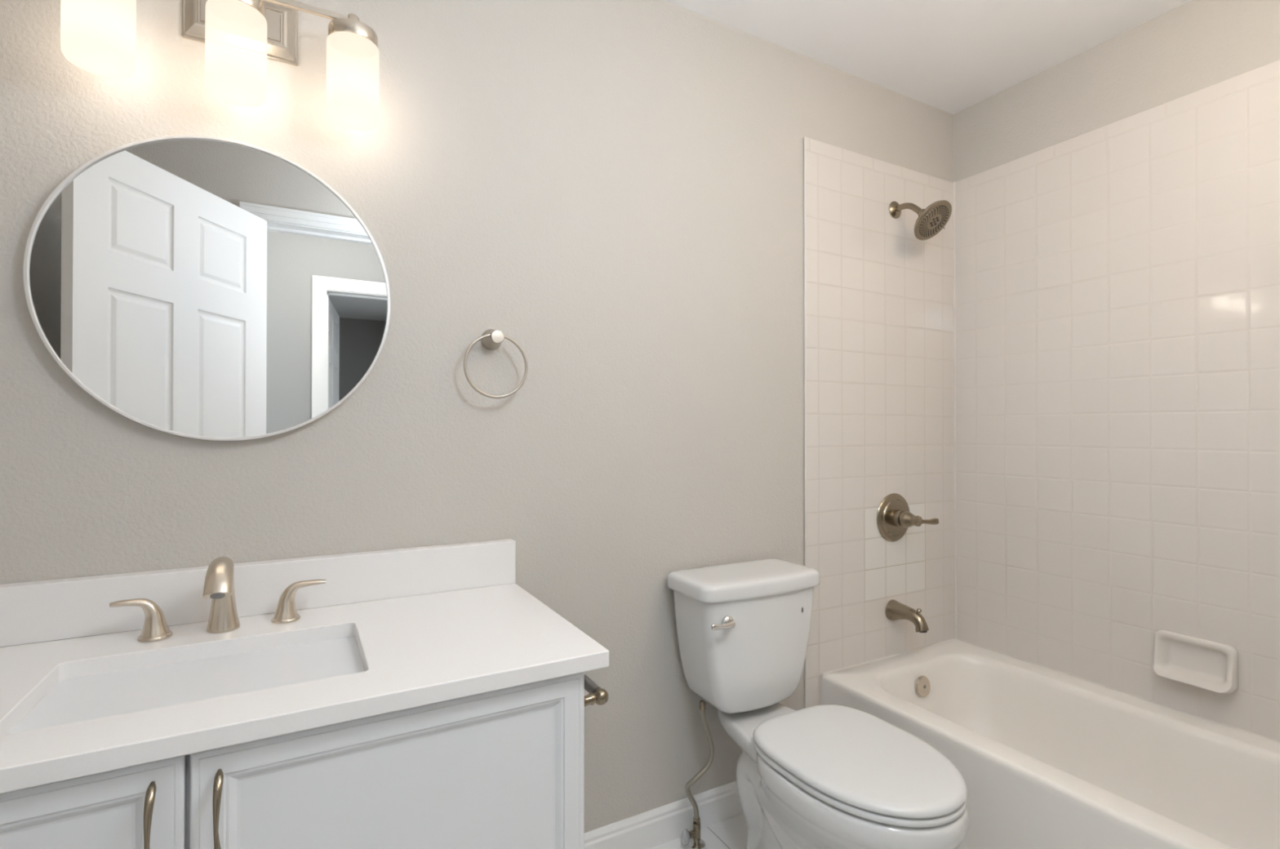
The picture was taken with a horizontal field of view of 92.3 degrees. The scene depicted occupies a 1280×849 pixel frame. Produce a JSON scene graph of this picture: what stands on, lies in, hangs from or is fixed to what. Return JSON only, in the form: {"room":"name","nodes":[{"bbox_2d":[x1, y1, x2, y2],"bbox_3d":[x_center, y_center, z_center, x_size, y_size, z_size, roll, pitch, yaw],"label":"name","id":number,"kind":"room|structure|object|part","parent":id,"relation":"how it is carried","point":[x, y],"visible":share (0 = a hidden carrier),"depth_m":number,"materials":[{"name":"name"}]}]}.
{"room":"bathroom","nodes":[
{"label":"bathroom","id":0,"kind":"room"},
{"bbox_2d":[0,0,953,833],"bbox_3d":[-0.095,-0.018,1.727,3.170,2.404,0.100,0,0,-29],"label":"wall","id":1,"kind":"structure","parent":0,"point":[614,189],"depth_m":1.57,"materials":[{"name":"beige paint"}]},
{"bbox_2d":[22,134,390,440],"bbox_3d":[-0.834,-0.272,1.247,0.609,0.609,0.025,0,0,-29],"label":"mirror","id":2,"kind":"object","parent":1,"relation":"attached to","point":[204,287],"visible":1,"depth_m":1.22,"materials":[{"name":"silver metal"}]},
{"bbox_2d":[60,0,379,130],"bbox_3d":[-0.782,-0.757,1.198,0.499,0.268,0.168,0,0,-29],"label":"vanity light","id":3,"kind":"object","parent":1,"relation":"attached to","point":[98,37],"visible":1,"depth_m":1.15,"materials":[{"name":"white glass"}]},
{"bbox_3d":[-0.941,-0.702,1.069,0.098,0.156,0.098,0,0,-29],"label":"lamp shade","id":4,"kind":"part","parent":3,"relation":"part of","materials":[{"name":"white glass"}]},
{"bbox_3d":[-0.765,-0.701,1.167,0.098,0.156,0.098,0,0,-29],"label":"lamp shade","id":5,"kind":"part","parent":3,"relation":"part of","materials":[{"name":"white glass"}]},
{"bbox_3d":[-0.590,-0.700,1.264,0.098,0.156,0.098,0,0,-29],"label":"lamp shade","id":6,"kind":"part","parent":3,"relation":"part of","materials":[{"name":"white glass"}]},
{"bbox_2d":[0,538,515,647],"bbox_3d":[-0.831,0.336,1.238,1.182,0.103,0.035,0,0,-29],"label":"backsplash","id":7,"kind":"structure","parent":1,"relation":"attached to","point":[51,610],"depth_m":1.24,"materials":[{"name":"white stone"}]},
{"bbox_2d":[463,328,528,398],"bbox_3d":[-0.354,-0.149,1.492,0.156,0.173,0.059,0,0,-29],"label":"towel ring","id":8,"kind":"object","parent":1,"relation":"attached to","point":[491,339],"visible":1,"depth_m":1.47,"materials":[{"name":"silver metal"}]},
{"bbox_3d":[-0.354,-0.210,1.493,0.050,0.050,0.059,0,0,-29],"label":"post","id":9,"kind":"part","parent":8,"relation":"part of","materials":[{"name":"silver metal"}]},
{"bbox_2d":[583,780,743,848],"bbox_3d":[0.094,1.135,1.759,1.020,0.097,0.014,0,0,-29],"label":"baseboard","id":10,"kind":"structure","parent":1,"relation":"attached to","point":[649,829],"depth_m":1.74,"materials":[{"name":"white paint"}]},
{"bbox_2d":[804,136,806,707],"bbox_3d":[0.542,0.070,2.015,0.006,2.032,0.006,0,0,-29],"label":"trim","id":11,"kind":"structure","parent":1,"relation":"attached to","point":[805,407],"depth_m":2.01,"materials":[{"name":"white"}]},
{"bbox_2d":[803,136,955,707],"bbox_3d":[0.885,0.120,2.207,0.789,2.134,0.008,0,0,-29],"label":"wall tile","id":12,"kind":"structure","parent":1,"relation":"attached to","point":[880,339],"depth_m":2.17,"materials":[{"name":"white tile"}]},
{"bbox_2d":[885,599,928,632],"bbox_3d":[0.941,0.673,2.149,0.074,0.087,0.145,0,0,-29],"label":"tub spout","id":13,"kind":"object","parent":12,"relation":"attached to","point":[895,610],"visible":1,"depth_m":2.14,"materials":[{"name":"silver metal"}]},
{"bbox_3d":[0.960,0.645,2.114,0.017,0.020,0.017,0,0,-29],"label":"diverter knob","id":14,"kind":"part","parent":13,"relation":"part of","materials":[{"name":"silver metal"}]},
{"bbox_2d":[876,493,938,542],"bbox_3d":[0.946,0.335,2.154,0.174,0.174,0.140,0,0,-29],"label":"shower valve","id":15,"kind":"object","parent":12,"relation":"attached to","point":[894,517],"visible":1,"depth_m":2.18,"materials":[{"name":"silver metal"}]},
{"bbox_3d":[0.916,0.335,2.208,0.174,0.174,0.017,0,0,-29],"label":"plate","id":16,"kind":"part","parent":15,"relation":"part of","materials":[{"name":"silver metal"}]},
{"bbox_3d":[0.996,0.335,2.126,0.071,0.022,0.016,0,0,0],"label":"lever","id":17,"kind":"part","parent":15,"relation":"part of","materials":[{"name":"silver metal"}]},
{"bbox_2d":[888,200,951,239],"bbox_3d":[0.981,-0.726,2.145,0.153,0.168,0.203,0,0,-29],"label":"showerhead","id":18,"kind":"object","parent":12,"relation":"attached to","point":[931,220],"visible":1,"depth_m":2.10,"materials":[{"name":"silver metal"}]},
{"bbox_3d":[0.953,-0.759,2.178,0.021,0.065,0.116,0,0,-29],"label":"shower arm","id":19,"kind":"part","parent":18,"relation":"part of","materials":[{"name":"silver metal"}]},
{"bbox_2d":[650,813,747,848],"bbox_3d":[0.274,1.229,1.051,3.170,0.100,1.625,0,0,-29],"label":"floor","id":20,"kind":"structure","parent":0,"point":[731,833],"depth_m":1.76,"materials":[{"name":"tile"}]},
{"bbox_2d":[0,636,584,848],"bbox_3d":[-0.700,0.796,1.000,1.104,0.765,0.569,0,0,-29],"label":"vanity cabinet","id":21,"kind":"object","parent":20,"relation":"on","point":[502,768],"visible":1,"depth_m":0.91,"materials":[{"name":"white paint"}]},
{"bbox_3d":[-0.822,0.782,0.653,0.546,0.728,0.019,0,0,-29],"label":"cabinet door","id":22,"kind":"part","parent":21,"relation":"part of","materials":[{"name":"white paint"}]},
{"bbox_3d":[-0.597,0.510,0.751,0.014,0.138,0.029,0,0,-29],"label":"door pull","id":23,"kind":"part","parent":21,"relation":"part of","materials":[{"name":"silver metal"}]},
{"bbox_3d":[-0.536,0.513,0.784,0.014,0.138,0.029,0,0,-29],"label":"door pull","id":24,"kind":"part","parent":21,"relation":"part of","materials":[{"name":"silver metal"}]},
{"bbox_2d":[0,582,608,793],"bbox_3d":[-0.704,0.400,1.008,1.182,0.028,0.559,0,0,-29],"label":"countertop","id":25,"kind":"structure","parent":21,"relation":"on","point":[415,651],"depth_m":0.99,"materials":[{"name":"white stone"}]},
{"bbox_2d":[109,556,325,642],"bbox_3d":[-0.767,0.315,1.131,0.339,0.142,0.135,0,0,-29],"label":"faucet","id":26,"kind":"object","parent":25,"relation":"on","point":[219,584],"visible":1,"depth_m":1.11,"materials":[{"name":"silver metal"}]},
{"bbox_3d":[-0.896,0.346,1.103,0.085,0.069,0.043,0,0,-29],"label":"lever handle","id":27,"kind":"part","parent":26,"relation":"part of","materials":[{"name":"silver metal"}]},
{"bbox_3d":[-0.769,0.315,1.128,0.053,0.142,0.132,0,0,-29],"label":"spout","id":28,"kind":"part","parent":26,"relation":"part of","materials":[{"name":"silver metal"}]},
{"bbox_3d":[-0.679,0.347,1.228,0.092,0.069,0.043,0,0,-29],"label":"lever handle","id":29,"kind":"part","parent":26,"relation":"part of","materials":[{"name":"silver metal"}]},
{"bbox_3d":[-0.338,0.784,0.920,0.547,0.728,0.019,0,0,-29],"label":"cabinet door","id":30,"kind":"part","parent":21,"relation":"part of","materials":[{"name":"white paint"}]},
{"bbox_2d":[584,674,608,706],"bbox_3d":[-0.138,0.522,1.220,0.092,0.048,0.198,0,0,-29],"label":"toilet paper holder","id":31,"kind":"object","parent":21,"relation":"attached to","point":[597,695],"visible":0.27,"depth_m":1.16,"materials":[{"name":"silver metal"}]},
{"bbox_3d":[-0.102,0.522,1.154,0.092,0.048,0.048,0,0,-29],"label":"post","id":32,"kind":"part","parent":31,"relation":"part of","materials":[{"name":"silver metal"}]},
{"bbox_2d":[667,558,968,848],"bbox_3d":[0.428,0.798,1.520,0.418,0.769,0.733,0,0,-29],"label":"toilet","id":33,"kind":"object","parent":20,"relation":"on","point":[824,776],"visible":1,"depth_m":1.53,"materials":[{"name":"white ceramic"}]},
{"bbox_2d":[681,699,714,848],"bbox_3d":[0.160,0.974,1.717,0.072,0.419,0.071,0,-1,45],"label":"water supply line","id":34,"kind":"object","parent":33,"relation":"attached to","point":[695,842],"visible":1,"depth_m":1.71,"materials":[{"name":"silver metal"}]},
{"bbox_3d":[0.127,1.150,1.712,0.012,0.047,0.029,0,0,-29],"label":"valve handle","id":35,"kind":"part","parent":34,"relation":"part of","materials":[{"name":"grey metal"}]},
{"bbox_3d":[0.211,0.515,1.573,0.091,0.033,0.032,0,0,-36],"label":"flush lever","id":36,"kind":"part","parent":33,"relation":"part of","materials":[{"name":"silver metal"}]},
{"bbox_3d":[0.303,0.618,1.747,0.384,0.317,0.199,0,0,-29],"label":"tank","id":37,"kind":"part","parent":33,"relation":"part of","materials":[{"name":"white ceramic"}]},
{"bbox_3d":[0.304,0.438,1.746,0.413,0.047,0.219,0,0,-29],"label":"tank lid","id":38,"kind":"part","parent":33,"relation":"part of","materials":[{"name":"white ceramic"}]},
{"bbox_3d":[0.453,0.987,1.509,0.382,0.391,0.690,0,0,-29],"label":"bowl","id":39,"kind":"part","parent":33,"relation":"part of","materials":[{"name":"white ceramic"}]},
{"bbox_3d":[0.505,0.759,1.415,0.367,0.023,0.464,0,0,-29],"label":"seat lid","id":40,"kind":"part","parent":33,"relation":"part of","materials":[{"name":"white plastic"}]},
{"bbox_3d":[0.505,0.780,1.415,0.365,0.016,0.462,0,0,-29],"label":"seat","id":41,"kind":"part","parent":33,"relation":"part of","materials":[{"name":"white plastic"}]},
{"bbox_2d":[822,640,1279,848],"bbox_3d":[1.280,1.004,1.548,0.713,0.356,1.514,0,0,-29],"label":"bathtub","id":42,"kind":"object","parent":20,"relation":"on","point":[1046,758],"visible":0.91,"depth_m":1.70,"materials":[{"name":"white ceramic"}]},
{"bbox_2d":[663,0,1190,114],"bbox_3d":[0.303,-1.275,1.016,3.170,0.100,1.745,0,0,-29],"label":"ceiling","id":43,"kind":"structure","parent":0,"point":[951,56],"depth_m":1.91,"materials":[{"name":"white paint"}]},
{"bbox_2d":[953,0,1279,182],"bbox_3d":[1.641,-0.018,1.759,0.100,2.404,1.525,0,0,-29],"label":"wall","id":44,"kind":"structure","parent":0,"point":[1193,46],"depth_m":1.92,"materials":[{"name":"beige paint"}]},
{"bbox_2d":[820,181,1279,743],"bbox_3d":[1.277,0.113,1.559,0.721,2.129,1.510,0,0,-29],"label":"trim","id":45,"kind":"structure","parent":44,"relation":"attached to","point":[954,277],"depth_m":2.37,"materials":[{"name":"white plastic"}]},
{"bbox_2d":[955,59,1279,741],"bbox_3d":[1.596,-0.036,1.730,0.008,1.829,1.517,0,0,-29],"label":"wall tile","id":46,"kind":"structure","parent":44,"relation":"attached to","point":[1117,282],"depth_m":1.88,"materials":[{"name":"white tile"}]},
{"bbox_2d":[1153,629,1238,693],"bbox_3d":[1.557,0.666,1.732,0.057,0.129,0.182,0,0,-29],"label":"soap dish","id":47,"kind":"object","parent":46,"relation":"attached to","point":[1206,664],"visible":1,"depth_m":1.73,"materials":[{"name":"white ceramic"}]}
]}

